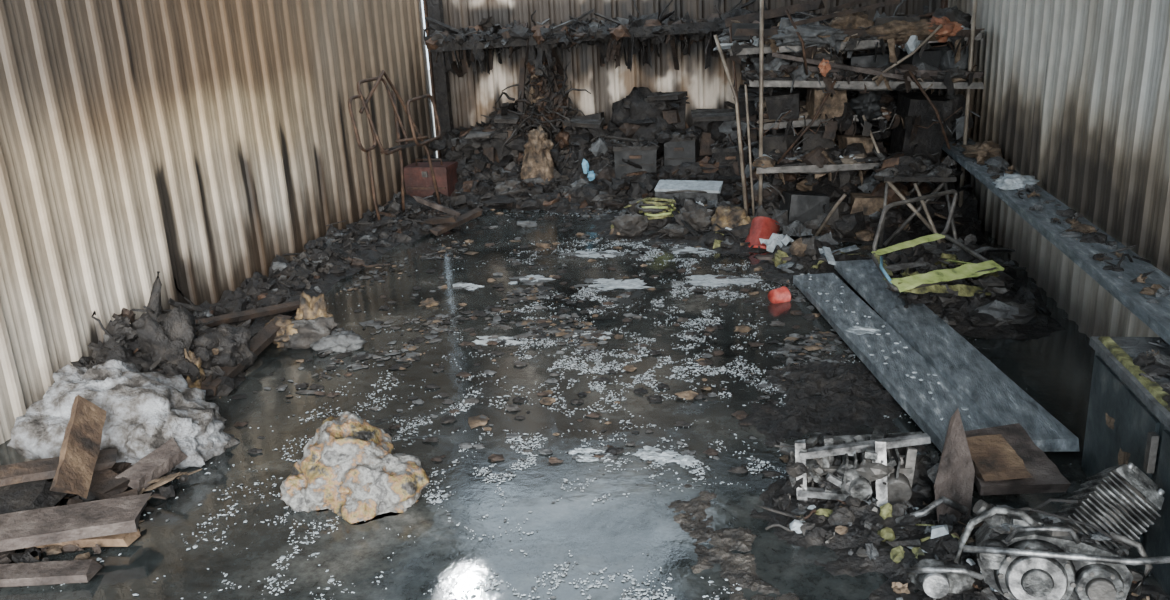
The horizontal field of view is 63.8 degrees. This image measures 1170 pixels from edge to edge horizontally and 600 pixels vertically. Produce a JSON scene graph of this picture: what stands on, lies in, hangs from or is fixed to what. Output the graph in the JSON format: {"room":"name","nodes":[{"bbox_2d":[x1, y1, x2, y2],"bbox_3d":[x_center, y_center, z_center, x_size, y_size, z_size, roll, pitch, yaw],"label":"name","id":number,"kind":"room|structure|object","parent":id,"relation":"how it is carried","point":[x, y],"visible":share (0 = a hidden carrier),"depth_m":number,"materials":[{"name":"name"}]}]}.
{"room":"fire-damaged room","nodes":[
{"label":"fire-damaged room","id":0,"kind":"room"},
{"bbox_2d":[0,0,436,444],"bbox_3d":[-2.401,-1.241,4.758,0.037,3.240,9.400,0,18,11],"label":"wall","id":1,"kind":"structure","parent":0,"point":[198,143],"depth_m":5.25,"materials":[{"name":"metal"}]},
{"bbox_2d":[428,70,437,157],"bbox_3d":[0.086,1.668,0.523,60.000,0.001,60.000,0,18,11],"label":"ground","id":2,"kind":"structure","parent":0,"point":[428,70],"depth_m":17.76,"materials":[{"name":"white metal"}]},
{"bbox_2d":[0,208,1169,599],"bbox_3d":[0.061,0.274,4.809,4.900,0.001,9.460,0,18,11],"label":"floor","id":3,"kind":"structure","parent":0,"point":[617,534],"depth_m":3.87,"materials":[{"name":"concrete"}]},
{"bbox_2d":[0,395,201,586],"bbox_3d":[-1.986,0.652,3.371,0.978,0.370,0.910,0,18,11],"label":"lumber","id":4,"kind":"object","parent":3,"relation":"on","point":[32,517],"visible":1,"depth_m":3.36,"materials":[{"name":"brown wood"}]},
{"bbox_2d":[7,360,240,469],"bbox_3d":[-1.930,0.457,3.962,0.913,0.353,0.609,-2,17,3],"label":"pile","id":5,"kind":"object","parent":3,"relation":"on","point":[144,410],"visible":0.72,"depth_m":3.80,"materials":[{"name":"white"}]},
{"bbox_2d":[90,271,256,388],"bbox_3d":[-2.040,0.161,4.576,0.659,0.561,0.765,0,18,11],"label":"debris pile","id":6,"kind":"object","parent":3,"relation":"on","point":[172,336],"visible":0.73,"depth_m":4.51,"materials":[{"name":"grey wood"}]},
{"bbox_2d":[54,189,454,400],"bbox_3d":[-1.639,-0.415,6.639,0.726,0.462,5.505,0,18,11],"label":"rubble heap","id":7,"kind":"object","parent":3,"relation":"on","point":[328,259],"visible":0.61,"depth_m":6.00,"materials":[{"name":"brown wood"}]},
{"bbox_2d":[348,70,443,219],"bbox_3d":[-1.498,-1.208,7.598,0.406,1.276,1.006,0,18,11],"label":"frame","id":8,"kind":"object","parent":7,"relation":"on","point":[388,151],"visible":1,"depth_m":7.57,"materials":[{"name":"metal"}]},
{"bbox_2d":[404,158,457,200],"bbox_3d":[-1.403,-1.090,8.587,0.433,0.412,0.324,0,18,11],"label":"tool chest","id":9,"kind":"object","parent":7,"relation":"on","point":[417,175],"visible":0.83,"depth_m":8.47,"materials":[{"name":"paint"}]},
{"bbox_2d":[413,196,482,235],"bbox_3d":[-1.210,-0.702,7.703,0.610,0.211,0.656,0,18,11],"label":"wood","id":10,"kind":"object","parent":7,"relation":"on","point":[455,219],"visible":0.99,"depth_m":7.70,"materials":[{"name":"wood"}]},
{"bbox_2d":[260,291,367,352],"bbox_3d":[-1.478,0.109,5.158,0.659,0.258,0.397,0,18,11],"label":"lump","id":11,"kind":"object","parent":3,"relation":"on","point":[313,327],"visible":0.93,"depth_m":5.09,"materials":[{"name":"grey"}]},
{"bbox_2d":[280,411,429,524],"bbox_3d":[-0.830,0.587,3.478,0.561,0.286,0.406,5,19,24],"label":"lump","id":12,"kind":"object","parent":3,"relation":"on","point":[350,468],"visible":1,"depth_m":3.40,"materials":[{"name":"beige stone"}]},
{"bbox_2d":[423,0,453,157],"bbox_3d":[-1.438,-2.645,9.013,0.150,3.100,0.140,0,18,11],"label":"post","id":13,"kind":"object","parent":3,"relation":"on","point":[440,85],"visible":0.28,"depth_m":9.12,"materials":[{"name":"metal"}]},
{"bbox_2d":[16,209,975,599],"bbox_3d":[0.317,0.054,5.454,4.003,0.004,6.114,0,18,11],"label":"flakes","id":14,"kind":"object","parent":3,"relation":"on","point":[721,369],"visible":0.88,"depth_m":4.21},
{"bbox_2d":[492,125,553,194],"bbox_3d":[-0.582,-1.235,8.538,0.621,0.677,0.396,-5,17,-6],"label":"lump","id":15,"kind":"object","parent":3,"relation":"on","point":[537,164],"visible":0.66,"depth_m":8.49,"materials":[{"name":"beige stone"}]},
{"bbox_2d":[234,208,820,477],"bbox_3d":[-0.034,-0.105,5.946,2.947,0.052,4.826,0,18,11],"label":"scraps","id":16,"kind":"object","parent":3,"relation":"on","point":[770,441],"visible":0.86,"depth_m":4.79,"materials":[{"name":"white paper"}]},
{"bbox_2d":[219,208,883,431],"bbox_3d":[0.446,-0.165,6.122,4.145,0.011,4.863,0,18,11],"label":"debris","id":17,"kind":"object","parent":3,"relation":"on","point":[567,333],"visible":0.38,"depth_m":5.10,"materials":[{"name":"white paper"}]},
{"bbox_2d":[423,84,763,213],"bbox_3d":[0.186,-1.422,8.732,3.530,1.007,1.823,0,18,11],"label":"rubble heap","id":18,"kind":"object","parent":3,"relation":"on","point":[570,190],"visible":0.52,"depth_m":8.48,"materials":[{"name":"brown wood"}]},
{"bbox_2d":[493,55,606,168],"bbox_3d":[-0.356,-1.690,8.714,1.077,1.180,0.640,10,21,35],"label":"debris","id":19,"kind":"object","parent":18,"relation":"on","point":[548,98],"visible":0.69,"depth_m":8.65,"materials":[{"name":"brown wood"}]},
{"bbox_2d":[582,159,594,180],"bbox_3d":[0.030,-1.154,8.328,0.117,0.203,0.060,0,18,11],"label":"plastic bottle","id":20,"kind":"object","parent":18,"relation":"on","point":[585,165],"visible":1,"depth_m":8.32,"materials":[{"name":"blue plastic"}]},
{"bbox_2d":[587,151,610,161],"bbox_3d":[0.117,-1.244,8.751,0.380,0.377,0.353,-10,19,-20],"label":"debris","id":21,"kind":"object","parent":18,"relation":"on","point":[592,158],"visible":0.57,"depth_m":8.59,"materials":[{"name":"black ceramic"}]},
{"bbox_2d":[606,135,662,178],"bbox_3d":[0.468,-1.260,8.491,0.486,0.530,0.485,0,18,8],"label":"storage box","id":22,"kind":"object","parent":18,"relation":"on","point":[644,154],"visible":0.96,"depth_m":8.32,"materials":[{"name":"black metal"}]},
{"bbox_2d":[611,87,689,151],"bbox_3d":[0.645,-1.636,8.655,0.749,0.657,0.541,8,20,31],"label":"debris","id":23,"kind":"object","parent":18,"relation":"on","point":[636,105],"visible":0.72,"depth_m":8.47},
{"bbox_2d":[653,125,703,165],"bbox_3d":[0.843,-1.284,8.473,0.444,0.560,0.458,2,18,15],"label":"storage box","id":24,"kind":"object","parent":18,"relation":"on","point":[680,146],"visible":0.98,"depth_m":8.28,"materials":[{"name":"black metal"}]},
{"bbox_2d":[655,180,722,201],"bbox_3d":[0.877,-0.899,7.912,0.561,0.188,0.292,0,18,11],"label":"case","id":25,"kind":"object","parent":18,"relation":"on","point":[664,189],"visible":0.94,"depth_m":7.84,"materials":[{"name":"metal"}]},
{"bbox_2d":[710,138,747,175],"bbox_3d":[1.286,-1.227,8.385,0.364,0.460,0.431,2,18,14],"label":"storage box","id":26,"kind":"object","parent":18,"relation":"on","point":[725,152],"visible":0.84,"depth_m":8.23,"materials":[{"name":"metal"}]},
{"bbox_2d":[452,247,760,466],"bbox_3d":[0.299,0.124,5.242,1.897,0.024,3.410,-6,18,-11],"label":"ash","id":27,"kind":"object","parent":3,"relation":"on","point":[648,453],"visible":0.99,"depth_m":5.88},
{"bbox_2d":[587,193,871,284],"bbox_3d":[1.159,-0.574,6.995,1.514,0.266,2.853,-16,22,-35],"label":"heap","id":28,"kind":"object","parent":3,"relation":"on","point":[804,251],"visible":0.44,"depth_m":6.68,"materials":[{"name":"brown wood"}]},
{"bbox_2d":[610,198,715,236],"bbox_3d":[0.598,-0.632,7.170,0.811,0.264,0.348,0,18,11],"label":"rubble","id":29,"kind":"object","parent":28,"relation":"on","point":[657,211],"visible":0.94,"depth_m":7.10,"materials":[{"name":"grey stone"}]},
{"bbox_2d":[756,193,859,268],"bbox_3d":[1.494,-0.487,6.327,0.673,0.374,0.836,0,18,11],"label":"scraps","id":30,"kind":"object","parent":28,"relation":"on","point":[792,229],"visible":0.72,"depth_m":6.46,"materials":[{"name":"grey wood"}]},
{"bbox_2d":[709,205,753,231],"bbox_3d":[1.102,-0.576,6.924,0.378,0.253,0.299,0,18,11],"label":"lump","id":31,"kind":"object","parent":3,"relation":"on","point":[724,216],"visible":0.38,"depth_m":6.83,"materials":[{"name":"beige stone"}]},
{"bbox_2d":[668,484,798,599],"bbox_3d":[0.460,0.808,3.014,0.294,0.022,0.965,-5,17,-6],"label":"silt streak","id":32,"kind":"object","parent":3,"relation":"on","point":[739,568],"visible":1,"depth_m":3.03},
{"bbox_2d":[745,216,779,248],"bbox_3d":[1.268,-0.407,6.743,0.280,0.390,0.340,8,21,32],"label":"bucket","id":33,"kind":"object","parent":3,"relation":"on","point":[761,227],"visible":0.56,"depth_m":6.66,"materials":[{"name":"paint"}]},
{"bbox_2d":[768,286,792,303],"bbox_3d":[1.144,-0.021,5.485,0.145,0.109,0.107,-14,20,-31],"label":"bucket","id":34,"kind":"object","parent":3,"relation":"on","point":[779,295],"visible":0.96,"depth_m":5.45,"materials":[{"name":"paint"}]},
{"bbox_2d":[738,354,903,438],"bbox_3d":[1.070,0.393,4.174,0.811,0.105,1.044,0,18,11],"label":"debris patch","id":35,"kind":"object","parent":3,"relation":"on","point":[842,406],"visible":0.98,"depth_m":4.04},
{"bbox_2d":[713,0,984,223],"bbox_3d":[2.031,-1.776,7.512,1.922,2.102,2.201,0,18,11],"label":"storage rack","id":36,"kind":"object","parent":3,"relation":"on","point":[811,120],"visible":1,"depth_m":6.82,"materials":[{"name":"metal"}]},
{"bbox_2d":[731,142,986,245],"bbox_3d":[2.105,-0.976,7.649,1.811,0.627,2.455,0,18,11],"label":"rubble heap","id":37,"kind":"object","parent":3,"relation":"on","point":[858,227],"visible":0.32,"depth_m":6.84,"materials":[{"name":"metal"}]},
{"bbox_2d":[793,273,991,452],"bbox_3d":[1.426,0.217,4.562,0.258,0.065,2.467,-3,17,-1],"label":"plank","id":38,"kind":"object","parent":3,"relation":"on","point":[927,397],"visible":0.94,"depth_m":4.32,"materials":[{"name":"grey wood"}]},
{"bbox_2d":[834,259,1079,451],"bbox_3d":[1.678,0.155,4.636,0.242,0.046,2.551,-3,17,1],"label":"plank","id":39,"kind":"object","parent":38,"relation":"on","point":[1000,401],"visible":0.8,"depth_m":4.15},
{"bbox_2d":[965,423,1070,494],"bbox_3d":[1.457,0.551,3.273,0.292,0.110,0.398,-2,17,2],"label":"board","id":40,"kind":"object","parent":38,"relation":"on","point":[1005,459],"visible":0.76,"depth_m":3.18,"materials":[{"name":"brown wood"}]},
{"bbox_2d":[873,144,962,246],"bbox_3d":[2.317,-0.721,6.531,0.634,0.644,1.112,0,18,11],"label":"work table","id":41,"kind":"object","parent":3,"relation":"on","point":[900,166],"visible":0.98,"depth_m":6.40,"materials":[{"name":"metal"}]},
{"bbox_2d":[749,474,1169,599],"bbox_3d":[1.119,0.758,2.956,0.828,0.126,1.392,-17,22,-37],"label":"debris","id":42,"kind":"object","parent":3,"relation":"on","point":[866,537],"visible":0.44,"depth_m":3.02,"materials":[{"name":"metal"}]},
{"bbox_2d":[775,426,967,522],"bbox_3d":[0.970,0.578,3.244,0.621,0.266,0.414,0,18,11],"label":"frame","id":43,"kind":"object","parent":42,"relation":"on","point":[881,464],"visible":0.96,"depth_m":3.19,"materials":[{"name":"silver metal"}]},
{"bbox_2d":[934,408,974,523],"bbox_3d":[1.205,0.538,3.073,0.176,0.380,0.077,-8,18,-17],"label":"board","id":44,"kind":"object","parent":42,"relation":"on","point":[954,480],"visible":0.9,"depth_m":3.06,"materials":[{"name":"wood"}]},
{"bbox_2d":[874,234,1064,339],"bbox_3d":[2.127,-0.162,5.576,0.977,0.236,1.944,0,18,11],"label":"rubble heap","id":45,"kind":"object","parent":3,"relation":"on","point":[1021,313],"visible":0.44,"depth_m":4.93,"materials":[{"name":"grey wood"}]},
{"bbox_2d":[871,189,1009,316],"bbox_3d":[1.966,-0.243,5.254,0.692,0.531,1.206,0,18,11],"label":"lawn chair","id":46,"kind":"object","parent":45,"relation":"on","point":[931,280],"visible":0.99,"depth_m":5.07,"materials":[{"name":"fabric"}]},
{"bbox_2d":[906,462,1169,599],"bbox_3d":[1.299,0.681,2.666,0.772,0.396,0.352,-2,17,4],"label":"engine","id":47,"kind":"object","parent":3,"relation":"on","point":[1072,552],"visible":1,"depth_m":2.61,"materials":[{"name":"metal"}]},
{"bbox_2d":[1081,336,1169,598],"bbox_3d":[1.874,0.531,2.762,0.425,0.555,1.251,0,18,11],"label":"base cabinet","id":48,"kind":"object","parent":3,"relation":"on","point":[1128,416],"visible":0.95,"depth_m":2.98,"materials":[{"name":"metal"}]},
{"bbox_2d":[442,0,940,153],"bbox_3d":[0.825,-2.655,8.738,4.780,3.240,0.038,0,18,11],"label":"wall","id":49,"kind":"structure","parent":0,"point":[472,96],"depth_m":8.96,"materials":[{"name":"metal"}]},
{"bbox_2d":[424,0,868,76],"bbox_3d":[0.507,-2.357,8.440,4.265,0.653,1.024,2,18,16],"label":"wall shelf","id":50,"kind":"object","parent":49,"relation":"attached to","point":[456,44],"visible":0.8,"depth_m":8.35,"materials":[{"name":"brown wood"}]},
{"bbox_2d":[948,0,1169,337],"bbox_3d":[2.357,-1.205,3.860,0.037,3.240,9.400,0,18,11],"label":"wall","id":51,"kind":"structure","parent":0,"point":[1075,95],"depth_m":4.81,"materials":[{"name":"metal"}]},
{"bbox_2d":[942,137,1169,344],"bbox_3d":[2.408,-0.510,5.031,0.237,0.045,5.442,0,18,11],"label":"ledge","id":52,"kind":"object","parent":51,"relation":"attached to","point":[1156,316],"depth_m":4.02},
{"bbox_2d":[952,140,1169,302],"bbox_3d":[2.463,-0.677,5.335,0.245,0.162,4.490,0,18,11],"label":"clump","id":53,"kind":"object","parent":52,"relation":"on","point":[988,153],"visible":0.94,"depth_m":4.79,"materials":[{"name":"grey"}]}
]}

